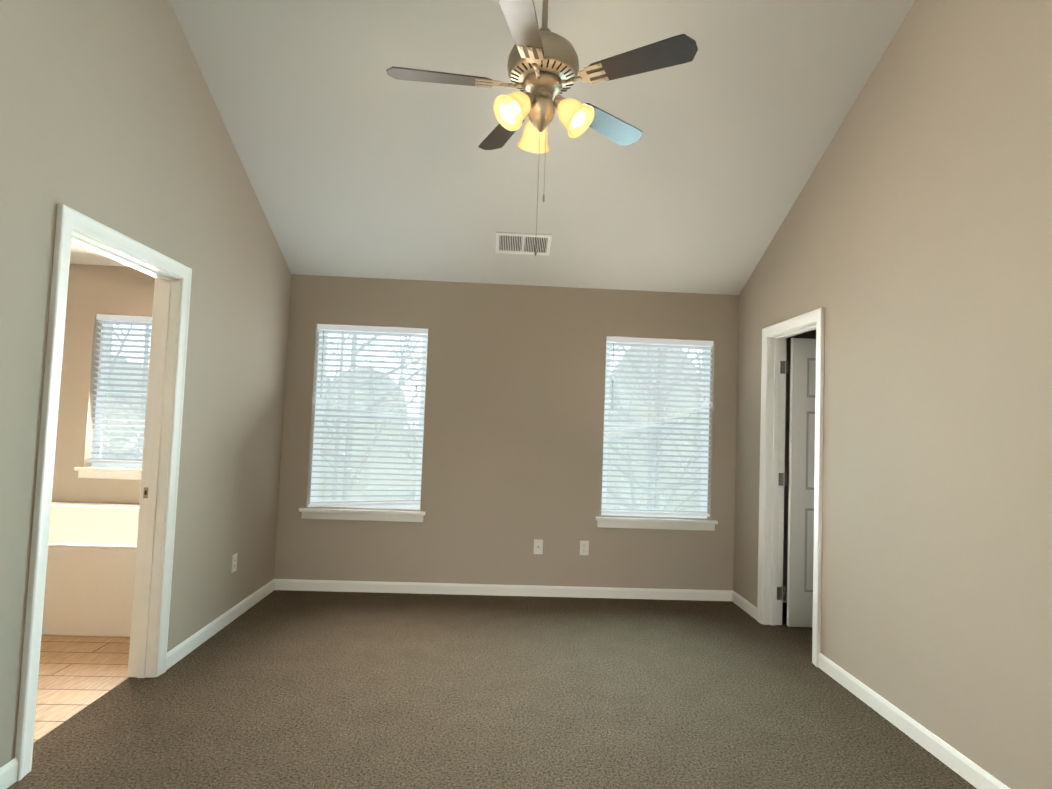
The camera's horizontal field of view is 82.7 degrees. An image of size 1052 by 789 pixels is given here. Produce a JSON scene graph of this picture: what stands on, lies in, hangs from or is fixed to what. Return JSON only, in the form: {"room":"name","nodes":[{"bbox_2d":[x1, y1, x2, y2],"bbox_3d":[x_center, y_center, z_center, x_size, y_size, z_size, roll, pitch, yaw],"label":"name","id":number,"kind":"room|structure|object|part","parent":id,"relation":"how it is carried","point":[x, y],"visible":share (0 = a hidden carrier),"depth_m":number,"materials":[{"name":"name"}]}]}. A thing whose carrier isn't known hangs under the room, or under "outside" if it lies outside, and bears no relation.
{"room":"empty bedroom","nodes":[
{"label":"empty bedroom","id":0,"kind":"room"},
{"bbox_2d":[33,635,129,742],"bbox_3d":[-3.028,1.447,3.080,2.052,0.120,3.277,2,-3,-2],"label":"floor","id":1,"kind":"structure","parent":0,"point":[77,674],"depth_m":3.03,"materials":[{"name":"beige tile"}]},
{"bbox_2d":[42,502,138,636],"bbox_3d":[-3.046,1.124,4.041,1.830,0.620,1.065,2,-3,-2],"label":"bathtub","id":2,"kind":"object","parent":1,"relation":"on","point":[90,574],"visible":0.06,"depth_m":3.53,"materials":[{"name":"ceramic"}]},
{"bbox_2d":[70,242,128,266],"bbox_3d":[-2.931,-1.167,3.211,2.052,0.200,3.277,2,-3,-2],"label":"ceiling","id":3,"kind":"structure","parent":0,"point":[79,254],"depth_m":4.46,"materials":[{"name":"paint"}]},
{"bbox_2d":[0,0,290,766],"bbox_3d":[-1.809,-0.522,1.832,0.120,3.777,5.747,2,-3,-2],"label":"wall","id":4,"kind":"structure","parent":0,"point":[110,116],"depth_m":2.85,"materials":[{"name":"beige paint"}]},
{"bbox_2d":[0,758,17,788],"bbox_3d":[-1.756,1.265,0.515,0.013,0.082,3.285,2,-3,-2],"label":"baseboard","id":5,"kind":"structure","parent":4,"relation":"attached to","point":[8,773],"depth_m":2.11,"materials":[{"name":"white paint"}]},
{"bbox_2d":[15,204,191,780],"bbox_3d":[-1.879,0.354,2.664,0.163,2.106,0.949,2,-3,-2],"label":"door frame","id":6,"kind":"structure","parent":4,"relation":"attached to","point":[68,219],"depth_m":3.02,"materials":[{"name":"white paint"}]},
{"bbox_2d":[143,487,147,497],"bbox_3d":[-1.942,0.502,3.053,0.022,0.055,0.003,2,-3,-2],"label":"strike plate","id":7,"kind":"object","parent":4,"relation":"attached to","point":[145,494],"visible":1,"depth_m":3.05,"materials":[{"name":"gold metal"}]},
{"bbox_2d":[166,579,274,669],"bbox_3d":[-1.905,1.426,3.837,0.013,0.082,1.524,2,-3,-2],"label":"baseboard","id":8,"kind":"structure","parent":4,"relation":"attached to","point":[180,651],"depth_m":3.64,"materials":[{"name":"white paint"}]},
{"bbox_2d":[231,553,236,572],"bbox_3d":[-1.897,1.096,3.889,0.008,0.114,0.070,2,-3,-2],"label":"electrical outlet","id":9,"kind":"object","parent":4,"relation":"attached to","point":[234,563],"visible":1,"depth_m":3.88,"materials":[{"name":"plastic"}]},
{"bbox_2d":[52,264,815,591],"bbox_3d":[-0.486,-0.323,4.842,7.140,3.777,0.160,2,-3,-2],"label":"wall","id":10,"kind":"structure","parent":0,"point":[512,462],"depth_m":4.74,"materials":[{"name":"beige paint"}]},
{"bbox_2d":[74,467,141,479],"bbox_3d":[-2.908,0.619,4.630,1.070,0.082,0.125,2,-3,-2],"label":"window sill","id":11,"kind":"structure","parent":10,"relation":"attached to","point":[108,473],"depth_m":4.58,"materials":[{"name":"white paint"}]},
{"bbox_2d":[86,314,151,467],"bbox_3d":[-2.887,-0.013,4.714,0.980,1.188,0.150,2,-3,-2],"label":"window blind","id":12,"kind":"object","parent":10,"relation":"in","point":[105,356],"depth_m":4.68,"materials":[{"name":"plastic"}]},
{"bbox_2d":[299,508,425,521],"bbox_3d":[-1.272,0.940,4.688,0.968,0.082,0.125,2,-3,-2],"label":"window sill","id":13,"kind":"structure","parent":10,"relation":"attached to","point":[357,514],"depth_m":4.64,"materials":[{"name":"white paint"}]},
{"bbox_2d":[310,330,427,509],"bbox_3d":[-1.248,0.182,4.818,0.878,1.446,0.071,2,-3,-2],"label":"window","id":14,"kind":"structure","parent":10,"relation":"in","point":[316,499],"depth_m":4.79,"materials":[{"name":"plastic"}]},
{"bbox_2d":[308,324,427,506],"bbox_3d":[-1.245,0.177,4.744,0.870,1.440,0.056,2,-3,-2],"label":"window blinds","id":15,"kind":"object","parent":14,"relation":"attached to","point":[366,330],"visible":0.92,"depth_m":4.75,"materials":[{"name":"plastic"}]},
{"bbox_2d":[320,331,330,495],"bbox_3d":[-1.595,0.166,4.696,0.059,1.367,0.009,3,-3,-8],"label":"blind cord","id":16,"kind":"object","parent":15,"relation":"hanging from","point":[323,331],"depth_m":4.71,"materials":[{"name":"white fabric"}]},
{"bbox_2d":[364,332,373,502],"bbox_3d":[-1.244,0.180,4.717,0.002,1.367,0.002,2,-3,-2],"label":"blind cord","id":17,"kind":"object","parent":15,"relation":"hanging from","point":[369,396],"depth_m":4.73,"materials":[{"name":"white fabric"}]},
{"bbox_2d":[406,337,418,491],"bbox_3d":[-0.895,0.194,4.731,0.050,1.367,0.010,2,-3,10],"label":"blind cord","id":18,"kind":"object","parent":15,"relation":"hanging from","point":[413,337],"depth_m":4.75,"materials":[{"name":"white fabric"}]},
{"bbox_2d":[274,579,732,600],"bbox_3d":[-0.148,1.533,4.681,3.602,0.082,0.013,2,-3,-2],"label":"baseboard","id":19,"kind":"structure","parent":10,"relation":"attached to","point":[491,589],"depth_m":4.67,"materials":[{"name":"white paint"}]},
{"bbox_2d":[534,539,542,553],"bbox_3d":[0.097,1.200,4.706,0.070,0.114,0.016,2,-3,-2],"label":"outlet","id":20,"kind":"object","parent":10,"relation":"attached to","point":[538,546],"visible":1,"depth_m":4.71,"materials":[{"name":"plastic"}]},
{"bbox_2d":[580,540,588,554],"bbox_3d":[0.461,1.213,4.726,0.070,0.114,0.008,2,-3,-2],"label":"electrical outlet","id":21,"kind":"object","parent":10,"relation":"attached to","point":[584,547],"visible":1,"depth_m":4.72,"materials":[{"name":"plastic"}]},
{"bbox_2d":[601,342,710,517],"bbox_3d":[1.060,0.273,4.917,0.884,1.446,0.071,2,-3,-2],"label":"window","id":22,"kind":"structure","parent":10,"relation":"in","point":[703,509],"depth_m":4.90,"materials":[{"name":"plastic"}]},
{"bbox_2d":[601,336,712,515],"bbox_3d":[1.063,0.256,4.844,0.876,1.418,0.056,2,-3,-2],"label":"window blinds","id":23,"kind":"object","parent":22,"relation":"attached to","point":[660,343],"visible":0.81,"depth_m":4.85,"materials":[{"name":"plastic"}]},
{"bbox_2d":[612,343,619,508],"bbox_3d":[0.710,0.256,4.795,0.060,1.367,0.009,3,-3,-8],"label":"blind cord","id":24,"kind":"object","parent":23,"relation":"hanging from","point":[613,343],"depth_m":4.81,"materials":[{"name":"white fabric"}]},
{"bbox_2d":[654,348,659,503],"bbox_3d":[1.064,0.270,4.817,0.002,1.367,0.002,2,-3,-2],"label":"blind cord","id":25,"kind":"object","parent":23,"relation":"hanging from","point":[658,348],"depth_m":4.83,"materials":[{"name":"white fabric"}]},
{"bbox_2d":[696,348,705,503],"bbox_3d":[1.415,0.284,4.831,0.051,1.367,0.010,2,-3,10],"label":"blind cord","id":26,"kind":"object","parent":23,"relation":"hanging from","point":[705,348],"depth_m":4.84,"materials":[{"name":"white fabric"}]},
{"bbox_2d":[596,517,717,530],"bbox_3d":[1.036,1.031,4.787,0.974,0.082,0.125,2,-3,-2],"label":"window sill","id":27,"kind":"structure","parent":10,"relation":"attached to","point":[650,523],"depth_m":4.74,"materials":[{"name":"white paint"}]},
{"bbox_2d":[7,590,976,788],"bbox_3d":[0.598,1.521,1.862,5.088,0.120,6.027,2,-3,-2],"label":"floor carpet","id":28,"kind":"object","parent":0,"point":[282,689],"visible":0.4,"depth_m":2.81,"materials":[{"name":"brown carpet"}]},
{"bbox_2d":[169,0,914,294],"bbox_3d":[0.010,-1.526,3.796,3.842,1.343,2.407,2,-3,-2],"label":"ceiling","id":29,"kind":"structure","parent":0,"point":[356,160],"depth_m":3.56,"materials":[{"name":"paint"}]},
{"bbox_2d":[495,232,551,255],"bbox_3d":[-0.021,-1.103,4.386,0.405,0.097,0.195,2,-3,-2],"label":"ceiling vent","id":30,"kind":"object","parent":29,"relation":"in","point":[514,243],"visible":0.98,"depth_m":4.38,"materials":[{"name":"white metal"}]},
{"bbox_2d":[733,0,1051,788],"bbox_3d":[1.907,-0.377,1.992,0.120,3.777,5.747,2,-3,-2],"label":"wall","id":31,"kind":"structure","parent":0,"point":[909,248],"depth_m":2.62,"materials":[{"name":"beige paint"}]},
{"bbox_2d":[732,591,756,619],"bbox_3d":[1.655,1.591,4.508,0.013,0.082,0.489,2,-3,-2],"label":"baseboard","id":32,"kind":"structure","parent":31,"relation":"attached to","point":[748,607],"depth_m":4.51,"materials":[{"name":"white paint"}]},
{"bbox_2d":[757,307,824,666],"bbox_3d":[1.788,0.553,3.926,0.163,2.106,0.809,2,-3,-2],"label":"door frame","id":33,"kind":"structure","parent":31,"relation":"attached to","point":[817,316],"depth_m":4.23,"materials":[{"name":"white paint"}]},
{"bbox_2d":[777,338,815,626],"bbox_3d":[2.134,0.616,4.240,0.672,2.020,0.058,2,-3,-2],"label":"door leaf","id":34,"kind":"structure","parent":31,"relation":"in","point":[801,489],"depth_m":4.21,"materials":[{"name":"white paint"}]},
{"bbox_3d":[1.826,0.600,4.248,0.056,1.697,0.016,2,-3,-2],"label":"right door hinges","id":35,"kind":"part","parent":34,"relation":"part of","materials":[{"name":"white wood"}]},
{"bbox_2d":[818,653,1009,788],"bbox_3d":[1.801,1.434,1.255,0.013,0.082,4.460,2,-3,-2],"label":"baseboard","id":36,"kind":"structure","parent":31,"relation":"attached to","point":[964,767],"depth_m":2.66,"materials":[{"name":"white paint"}]},
{"bbox_3d":[0.135,-1.384,0.775,3.842,1.920,3.620,2,-3,-2],"label":"ceiling","id":37,"kind":"structure","parent":0,"visible":0},
{"bbox_2d":[386,0,697,255],"bbox_3d":[0.026,-1.317,2.568,1.230,1.482,1.265,2,-3,-2],"label":"fan","id":38,"kind":"object","parent":37,"relation":"hanging from","point":[543,66],"visible":1,"depth_m":2.50,"materials":[{"name":"brown wood"}]},
{"label":"outside","id":39,"kind":"structure","parent":0,"visible":0},
{"bbox_2d":[101,449,699,510],"bbox_3d":[-2.230,6.220,37.070,80.000,0.200,64.343,2,-3,-2],"label":"ground","id":40,"kind":"structure","parent":39,"point":[339,481],"depth_m":36.08,"materials":[{"name":"white snow"}]},
{"bbox_2d":[102,325,148,458],"bbox_3d":[-5.777,-0.115,8.365,5.162,9.424,4.164,2,-3,-2],"label":"tree","id":41,"kind":"object","parent":40,"relation":"on","point":[126,416],"depth_m":8.77,"materials":[{"name":"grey plant"}]},
{"bbox_2d":[103,326,150,458],"bbox_3d":[-8.940,-0.600,12.030,6.254,10.526,3.781,2,-3,-2],"label":"tree","id":42,"kind":"object","parent":40,"relation":"on","point":[129,405],"depth_m":12.23,"materials":[{"name":"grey plant"}]},
{"bbox_2d":[149,337,378,446],"bbox_3d":[-4.396,-0.458,9.659,3.466,10.343,5.264,2,-3,-2],"label":"tree","id":43,"kind":"object","parent":40,"relation":"on","point":[339,436],"depth_m":10.38,"materials":[{"name":"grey plant"}]},
{"bbox_2d":[321,334,420,499],"bbox_3d":[-4.494,-1.005,16.235,5.358,12.079,4.646,2,-3,-2],"label":"tree","id":44,"kind":"object","parent":40,"relation":"on","point":[336,446],"depth_m":16.25,"materials":[{"name":"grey plant"}]},
{"bbox_2d":[321,335,422,501],"bbox_3d":[-1.611,0.117,7.436,3.867,9.178,5.130,2,-3,-2],"label":"tree","id":45,"kind":"object","parent":40,"relation":"on","point":[349,487],"depth_m":7.85,"materials":[{"name":"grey plant"}]},
{"bbox_2d":[102,347,700,506],"bbox_3d":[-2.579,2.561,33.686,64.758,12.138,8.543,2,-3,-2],"label":"tree","id":46,"kind":"object","parent":40,"relation":"on","point":[367,487],"depth_m":31.62,"materials":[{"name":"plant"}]},
{"bbox_2d":[396,346,610,468],"bbox_3d":[0.486,0.383,9.058,4.898,8.966,4.979,2,-3,-2],"label":"tree","id":47,"kind":"object","parent":40,"relation":"on","point":[408,454],"depth_m":8.63,"materials":[{"name":"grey plant"}]},
{"bbox_2d":[609,346,653,441],"bbox_3d":[0.938,-1.151,16.528,6.197,12.804,4.474,2,-3,-2],"label":"tree","id":48,"kind":"object","parent":40,"relation":"on","point":[614,440],"depth_m":16.23,"materials":[{"name":"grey plant"}]},
{"bbox_2d":[607,347,701,510],"bbox_3d":[1.710,0.571,7.323,4.630,8.511,4.724,2,-3,-2],"label":"tree","id":49,"kind":"object","parent":40,"relation":"on","point":[653,452],"depth_m":7.58,"materials":[{"name":"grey plant"}]},
{"bbox_2d":[608,346,701,509],"bbox_3d":[2.314,-0.340,11.680,5.168,10.805,4.112,2,-3,-2],"label":"tree","id":50,"kind":"object","parent":40,"relation":"on","point":[659,452],"depth_m":11.60,"materials":[{"name":"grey plant"}]},
{"bbox_2d":[609,346,700,479],"bbox_3d":[3.984,-0.876,17.720,3.921,12.601,5.177,2,-3,-2],"label":"tree","id":51,"kind":"object","parent":40,"relation":"on","point":[649,419],"depth_m":17.73,"materials":[{"name":"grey plant"}]},
{"bbox_2d":[634,409,700,483],"bbox_3d":[5.475,-0.671,13.928,6.343,11.921,4.580,2,-3,-2],"label":"tree","id":52,"kind":"object","parent":40,"relation":"on","point":[673,474],"depth_m":12.71,"materials":[{"name":"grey plant"}]},
{"bbox_2d":[667,348,700,448],"bbox_3d":[4.371,0.324,8.558,5.298,9.320,4.400,2,-3,-2],"label":"tree","id":53,"kind":"object","parent":40,"relation":"on","point":[687,361],"depth_m":8.89,"materials":[{"name":"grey plant"}]}
]}

